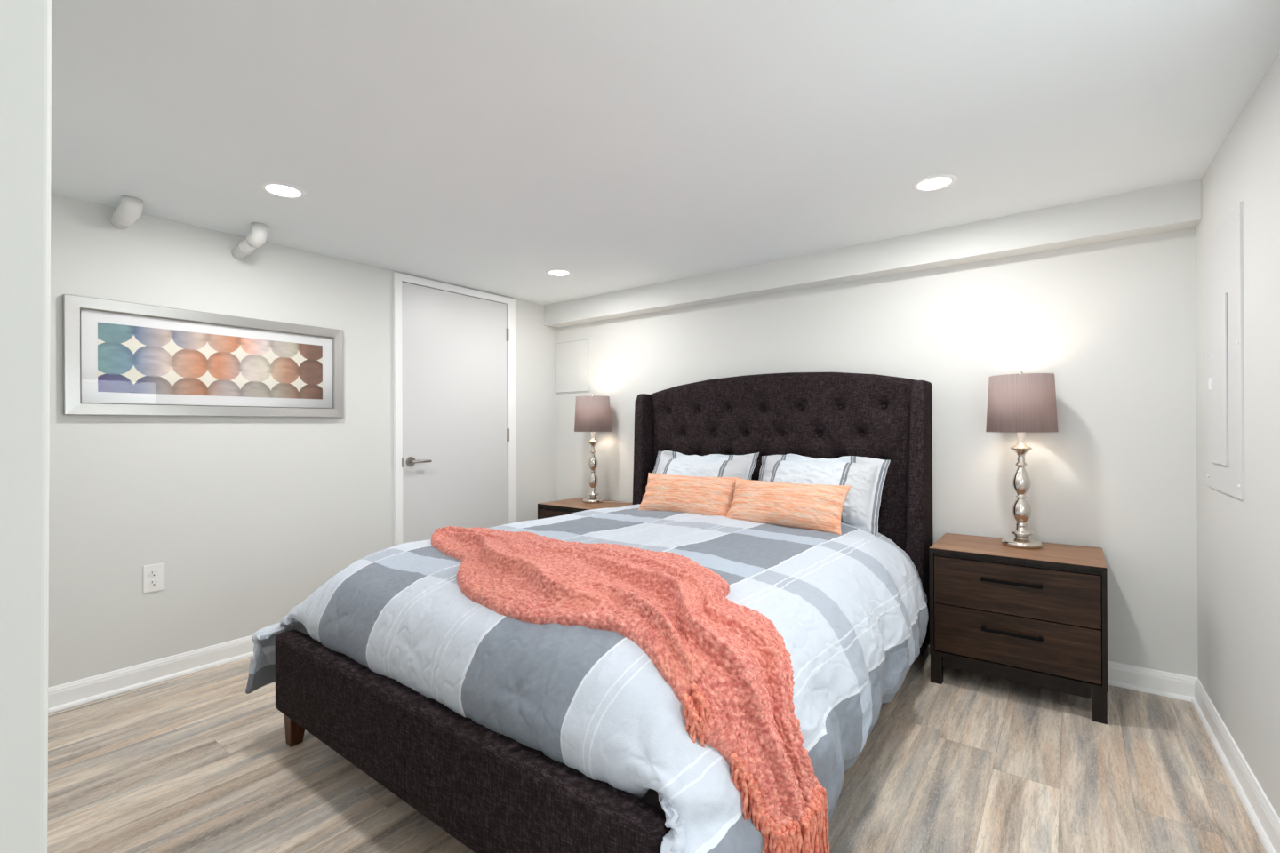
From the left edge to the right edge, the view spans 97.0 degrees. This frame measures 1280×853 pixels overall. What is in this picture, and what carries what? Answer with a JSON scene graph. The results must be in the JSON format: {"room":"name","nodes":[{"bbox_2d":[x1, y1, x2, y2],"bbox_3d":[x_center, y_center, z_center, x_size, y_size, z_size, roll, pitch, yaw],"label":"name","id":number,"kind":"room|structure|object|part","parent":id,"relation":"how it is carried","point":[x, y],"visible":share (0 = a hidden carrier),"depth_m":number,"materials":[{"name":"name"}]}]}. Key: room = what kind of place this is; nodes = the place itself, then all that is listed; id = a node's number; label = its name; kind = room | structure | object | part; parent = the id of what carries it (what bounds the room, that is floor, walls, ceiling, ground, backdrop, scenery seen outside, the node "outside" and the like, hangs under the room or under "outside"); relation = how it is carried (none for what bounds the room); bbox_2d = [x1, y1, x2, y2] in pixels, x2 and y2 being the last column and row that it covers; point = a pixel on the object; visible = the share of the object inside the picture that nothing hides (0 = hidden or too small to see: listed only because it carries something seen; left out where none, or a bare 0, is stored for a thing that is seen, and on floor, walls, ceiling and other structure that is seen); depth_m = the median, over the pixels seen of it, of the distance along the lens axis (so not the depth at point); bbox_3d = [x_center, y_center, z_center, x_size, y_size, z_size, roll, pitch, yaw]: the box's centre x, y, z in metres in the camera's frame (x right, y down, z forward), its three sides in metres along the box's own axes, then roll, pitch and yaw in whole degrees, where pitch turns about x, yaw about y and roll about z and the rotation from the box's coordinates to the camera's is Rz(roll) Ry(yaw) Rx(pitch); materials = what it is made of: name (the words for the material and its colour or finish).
{"room":"bedroom","nodes":[
{"label":"bedroom","id":0,"kind":"room"},
{"bbox_2d":[0,0,51,852],"bbox_3d":[-1.645,0.098,1.273,2.560,2.143,0.161,0,0,37],"label":"wall","id":1,"kind":"structure","parent":0,"point":[25,25],"depth_m":0.54,"materials":[{"name":"paint"}]},
{"bbox_2d":[48,192,556,687],"bbox_3d":[-2.569,0.104,2.271,0.120,2.143,6.315,0,0,37],"label":"wall","id":2,"kind":"structure","parent":0,"point":[246,518],"depth_m":2.80,"materials":[{"name":"paint"}]},
{"bbox_2d":[111,196,143,229],"bbox_3d":[-2.227,-0.924,2.457,0.224,0.094,0.078,0,0,37],"label":"pipe stub","id":3,"kind":"object","parent":2,"relation":"attached to","point":[130,209],"visible":1,"depth_m":2.41,"materials":[{"name":"white plastic"}]},
{"bbox_2d":[48,635,254,713],"bbox_3d":[-2.062,1.124,2.812,0.026,0.098,1.785,0,0,37],"label":"baseboard","id":4,"kind":"structure","parent":2,"relation":"attached to","point":[68,695],"depth_m":2.57,"materials":[{"name":"paint"}]},
{"bbox_2d":[143,563,164,593],"bbox_3d":[-2.233,0.696,2.603,0.009,0.124,0.076,0,0,37],"label":"wall outlet","id":5,"kind":"object","parent":2,"relation":"attached to","point":[154,574],"visible":1,"depth_m":2.60,"materials":[{"name":"white plastic"}]},
{"bbox_2d":[149,579,159,586],"bbox_3d":[-2.232,0.718,2.602,0.004,0.029,0.033,0,0,37],"label":"receptacle","id":6,"kind":"object","parent":5,"relation":"attached to","point":[152,582],"depth_m":2.60,"materials":[{"name":"white plastic"}]},
{"bbox_2d":[149,569,159,576],"bbox_3d":[-2.232,0.674,2.602,0.004,0.029,0.033,0,0,37],"label":"receptacle","id":7,"kind":"object","parent":5,"relation":"attached to","point":[152,572],"depth_m":2.60,"materials":[{"name":"white plastic"}]},
{"bbox_2d":[62,294,343,417],"bbox_3d":[-2.061,-0.302,2.817,0.030,0.504,1.138,0,0,37],"label":"framed picture","id":8,"kind":"object","parent":2,"relation":"attached to","point":[121,358],"visible":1,"depth_m":2.71,"materials":[{"name":"paper"}]},
{"bbox_2d":[97,322,322,399],"bbox_3d":[-2.066,-0.302,2.821,0.001,0.302,0.926,0,0,37],"label":"print","id":9,"kind":"object","parent":8,"relation":"attached to","point":[132,359],"depth_m":2.75},
{"bbox_2d":[232,222,267,259],"bbox_3d":[-1.925,-0.910,2.793,0.302,0.122,0.074,0,0,37],"label":"pipe stub","id":10,"kind":"object","parent":2,"relation":"attached to","point":[257,238],"visible":1,"depth_m":2.73,"materials":[{"name":"white plastic"}]},
{"bbox_2d":[392,272,516,545],"bbox_3d":[-1.230,0.104,3.906,0.100,2.130,0.962,0,0,37],"label":"door","id":11,"kind":"structure","parent":2,"relation":"in","point":[454,347],"depth_m":3.85,"materials":[{"name":"paint"}]},
{"bbox_3d":[-1.459,0.223,3.604,0.010,0.062,0.062,0,0,37],"label":"handle","id":12,"kind":"part","parent":11,"relation":"part of","materials":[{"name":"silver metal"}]},
{"bbox_3d":[-1.403,0.223,3.632,0.046,0.020,0.129,0,0,37],"label":"lever","id":13,"kind":"part","parent":11,"relation":"part of","materials":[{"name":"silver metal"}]},
{"bbox_2d":[47,647,1266,852],"bbox_3d":[-1.087,1.197,1.205,5.600,0.060,6.400,0,0,37],"label":"floor","id":14,"kind":"structure","parent":0,"point":[193,763],"depth_m":1.85,"materials":[{"name":"wood"}]},
{"bbox_2d":[537,497,632,519],"bbox_3d":[-0.370,0.861,4.093,0.621,0.607,0.467,0,0,37],"label":"nightstand","id":15,"kind":"object","parent":14,"relation":"on","point":[564,507],"visible":0.12,"depth_m":4.04,"materials":[{"name":"brown wood"}]},
{"bbox_3d":[-0.381,0.698,4.081,0.583,0.206,0.378,0,0,37],"label":"drawer","id":16,"kind":"part","parent":15,"relation":"part of","materials":[{"name":"brown wood"}]},
{"bbox_2d":[574,393,611,503],"bbox_3d":[-0.346,0.158,4.176,0.274,0.800,0.274,0,0,37],"label":"table lamp","id":17,"kind":"object","parent":15,"relation":"on","point":[592,412],"visible":1,"depth_m":4.08,"materials":[{"name":"silver metal"}]},
{"bbox_2d":[590,432,595,439],"bbox_3d":[-0.347,0.051,4.176,0.034,0.082,0.034,0,0,37],"label":"socket","id":18,"kind":"object","parent":17,"relation":"attached to","point":[592,433],"depth_m":4.16,"materials":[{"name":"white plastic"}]},
{"bbox_3d":[-0.348,-0.091,4.176,0.274,0.258,0.274,0,0,37],"label":"lamp shade","id":19,"kind":"part","parent":17,"relation":"part of","materials":[{"name":"beige fabric"}]},
{"bbox_3d":[-0.346,0.302,4.176,0.086,0.424,0.086,0,0,37],"label":"stem","id":20,"kind":"part","parent":17,"relation":"part of","materials":[{"name":"silver metal"}]},
{"bbox_2d":[275,372,932,852],"bbox_3d":[0.073,0.422,2.513,1.795,1.478,2.419,0,0,37],"label":"bed","id":21,"kind":"object","parent":14,"relation":"on","point":[492,792],"visible":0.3,"depth_m":1.84,"materials":[{"name":"grey fabric"}]},
{"bbox_3d":[-1.267,1.098,2.091,0.067,0.140,0.067,0,0,37],"label":"leg","id":22,"kind":"part","parent":21,"relation":"part of","materials":[{"name":"brown wood"}]},
{"bbox_3d":[-0.630,0.892,1.583,1.720,0.280,0.080,0,0,37],"label":"footboard","id":23,"kind":"part","parent":21,"relation":"part of","materials":[{"name":"grey fabric"}]},
{"bbox_2d":[245,504,928,852],"bbox_3d":[0.015,0.814,2.440,2.013,0.701,2.343,0,0,37],"label":"comforter","id":24,"kind":"object","parent":21,"relation":"on","point":[849,610],"visible":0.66,"depth_m":1.60,"materials":[{"name":"fabric"}]},
{"bbox_2d":[431,526,829,852],"bbox_3d":[-0.233,0.699,1.867,1.812,0.597,0.651,0,0,41],"label":"throw blanket","id":25,"kind":"object","parent":24,"relation":"on","point":[728,666],"visible":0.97,"depth_m":1.37,"materials":[{"name":"pink fabric"}]},
{"bbox_2d":[638,472,742,516],"bbox_3d":[0.264,0.386,3.158,0.600,0.222,0.169,0,0,34],"label":"lumbar cushion","id":26,"kind":"object","parent":24,"relation":"on","point":[699,495],"visible":0.86,"depth_m":3.09,"materials":[{"name":"orange fabric"}]},
{"bbox_2d":[652,450,759,479],"bbox_3d":[0.350,0.350,3.474,0.722,0.391,0.240,0,0,36],"label":"pillow sham","id":27,"kind":"object","parent":24,"relation":"on","point":[668,462],"visible":0.35,"depth_m":3.44,"materials":[{"name":"fabric"}]},
{"bbox_2d":[725,479,851,535],"bbox_3d":[0.705,0.383,2.773,0.612,0.214,0.179,0,0,40],"label":"lumbar cushion","id":28,"kind":"object","parent":24,"relation":"on","point":[819,508],"visible":0.95,"depth_m":2.69,"materials":[{"name":"orange fabric"}]},
{"bbox_2d":[758,454,890,536],"bbox_3d":[0.924,0.346,3.017,0.720,0.385,0.252,0,0,40],"label":"pillow sham","id":29,"kind":"object","parent":24,"relation":"on","point":[866,476],"visible":0.51,"depth_m":2.88,"materials":[{"name":"fabric"}]},
{"bbox_3d":[0.769,0.294,3.433,1.670,1.228,0.102,0,0,37],"label":"headboard panel","id":30,"kind":"part","parent":21,"relation":"part of","materials":[{"name":"grey fabric"}]},
{"bbox_2d":[928,533,1107,724],"bbox_3d":[1.681,0.849,2.537,0.621,0.607,0.467,0,0,37],"label":"nightstand","id":31,"kind":"object","parent":14,"relation":"on","point":[1037,618],"visible":0.99,"depth_m":2.37,"materials":[{"name":"brown wood"}]},
{"bbox_3d":[1.344,1.091,2.564,0.045,0.126,0.045,0,0,37],"label":"leg","id":32,"kind":"part","parent":31,"relation":"part of","materials":[{"name":"black wood"}]},
{"bbox_3d":[1.548,0.652,2.363,0.216,0.012,0.030,0,0,37],"label":"drawer pull","id":33,"kind":"part","parent":31,"relation":"part of","materials":[{"name":"black metal"}]},
{"bbox_3d":[1.549,0.864,2.363,0.216,0.012,0.030,0,0,37],"label":"drawer pull","id":34,"kind":"part","parent":31,"relation":"part of","materials":[{"name":"black metal"}]},
{"bbox_3d":[1.690,1.049,2.547,0.599,0.044,0.416,0,0,37],"label":"rail","id":35,"kind":"part","parent":31,"relation":"part of","materials":[{"name":"black wood"}]},
{"bbox_3d":[1.671,0.898,2.524,0.583,0.209,0.378,0,0,37],"label":"drawer","id":36,"kind":"part","parent":31,"relation":"part of","materials":[{"name":"brown wood"}]},
{"bbox_3d":[1.670,0.686,2.524,0.583,0.206,0.378,0,0,37],"label":"drawer","id":37,"kind":"part","parent":31,"relation":"part of","materials":[{"name":"brown wood"}]},
{"bbox_2d":[985,370,1058,549],"bbox_3d":[1.744,0.145,2.591,0.274,0.800,0.274,0,0,37],"label":"table lamp","id":38,"kind":"object","parent":31,"relation":"on","point":[1020,404],"visible":1,"depth_m":2.52,"materials":[{"name":"silver metal"}]},
{"bbox_3d":[1.744,0.289,2.591,0.086,0.424,0.086,0,0,37],"label":"stem","id":39,"kind":"part","parent":38,"relation":"part of","materials":[{"name":"silver metal"}]},
{"bbox_2d":[1016,432,1025,443],"bbox_3d":[1.743,0.038,2.591,0.034,0.082,0.034,0,0,37],"label":"socket","id":40,"kind":"object","parent":38,"relation":"attached to","point":[1020,436],"depth_m":2.58,"materials":[{"name":"white plastic"}]},
{"bbox_3d":[1.742,-0.104,2.592,0.274,0.258,0.274,0,0,37],"label":"lamp shade","id":41,"kind":"part","parent":38,"relation":"part of","materials":[{"name":"pink fabric"}]},
{"bbox_3d":[1.800,1.089,2.219,0.045,0.126,0.045,0,0,37],"label":"leg","id":42,"kind":"part","parent":31,"relation":"part of","materials":[{"name":"black wood"}]},
{"bbox_2d":[50,0,1279,304],"bbox_3d":[-1.099,-1.016,1.206,5.600,0.080,6.400,0,0,37],"label":"ceiling","id":43,"kind":"structure","parent":0,"point":[493,147],"depth_m":1.79,"materials":[{"name":"paint"}]},
{"bbox_2d":[259,181,306,199],"bbox_3d":[-1.469,-0.971,2.334,0.166,0.005,0.166,0,0,37],"label":"recessed light","id":44,"kind":"object","parent":43,"relation":"in","point":[280,189],"visible":1,"depth_m":2.33,"materials":[{"name":"paint"}]},
{"bbox_2d":[545,268,572,276],"bbox_3d":[-0.514,-0.975,3.594,0.166,0.005,0.166,0,0,37],"label":"recessed light","id":45,"kind":"object","parent":43,"relation":"in","point":[556,272],"visible":1,"depth_m":3.58,"materials":[{"name":"paint"}]},
{"bbox_2d":[912,174,957,191],"bbox_3d":[1.194,-0.985,2.299,0.166,0.005,0.166,0,0,37],"label":"recessed light","id":46,"kind":"object","parent":43,"relation":"in","point":[940,181],"visible":1,"depth_m":2.29,"materials":[{"name":"paint"}]},
{"bbox_2d":[555,228,1198,678],"bbox_3d":[0.987,0.086,3.462,4.110,2.143,0.120,0,0,37],"label":"wall","id":47,"kind":"structure","parent":0,"point":[1113,323],"depth_m":2.71,"materials":[{"name":"paint"}]},
{"bbox_2d":[555,338,589,393],"bbox_3d":[-0.544,-0.479,4.539,0.368,0.420,0.010,0,0,37],"label":"access hatch","id":48,"kind":"object","parent":47,"relation":"attached to","point":[572,356],"visible":1,"depth_m":4.53,"materials":[{"name":"paint"}]},
{"bbox_2d":[544,178,1201,327],"bbox_3d":[0.777,-0.903,3.461,3.785,0.163,0.130,0,0,37],"label":"ceiling beam","id":49,"kind":"structure","parent":47,"relation":"attached to","point":[1176,206],"depth_m":2.88,"materials":[{"name":"paint"}]},
{"bbox_2d":[928,644,1196,702],"bbox_3d":[0.819,1.109,3.502,3.783,0.098,0.026,0,0,37],"label":"baseboard","id":50,"kind":"structure","parent":47,"relation":"attached to","point":[1168,684],"depth_m":2.45,"materials":[{"name":"paint"}]},
{"bbox_2d":[1195,50,1279,818],"bbox_3d":[0.556,0.085,-0.174,0.120,2.143,6.198,0,0,36],"label":"wall","id":51,"kind":"structure","parent":0,"point":[1238,540],"depth_m":1.72,"materials":[{"name":"paint"}]},
{"bbox_2d":[1205,201,1244,500],"bbox_3d":[2.035,-0.240,1.984,0.018,0.940,0.487,0,0,36],"label":"electrical panel","id":52,"kind":"object","parent":51,"relation":"attached to","point":[1224,248],"visible":1,"depth_m":1.92,"materials":[{"name":"paint"}]},
{"bbox_3d":[2.054,-0.160,2.012,0.005,0.586,0.230,0,0,36],"label":"panel door","id":53,"kind":"part","parent":52,"relation":"part of","materials":[{"name":"white metal"}]},
{"bbox_2d":[1191,678,1279,852],"bbox_3d":[0.621,1.108,0.031,0.026,0.098,5.796,0,0,36],"label":"baseboard","id":54,"kind":"structure","parent":51,"relation":"attached to","point":[1262,815],"depth_m":1.79,"materials":[{"name":"paint"}]}
]}

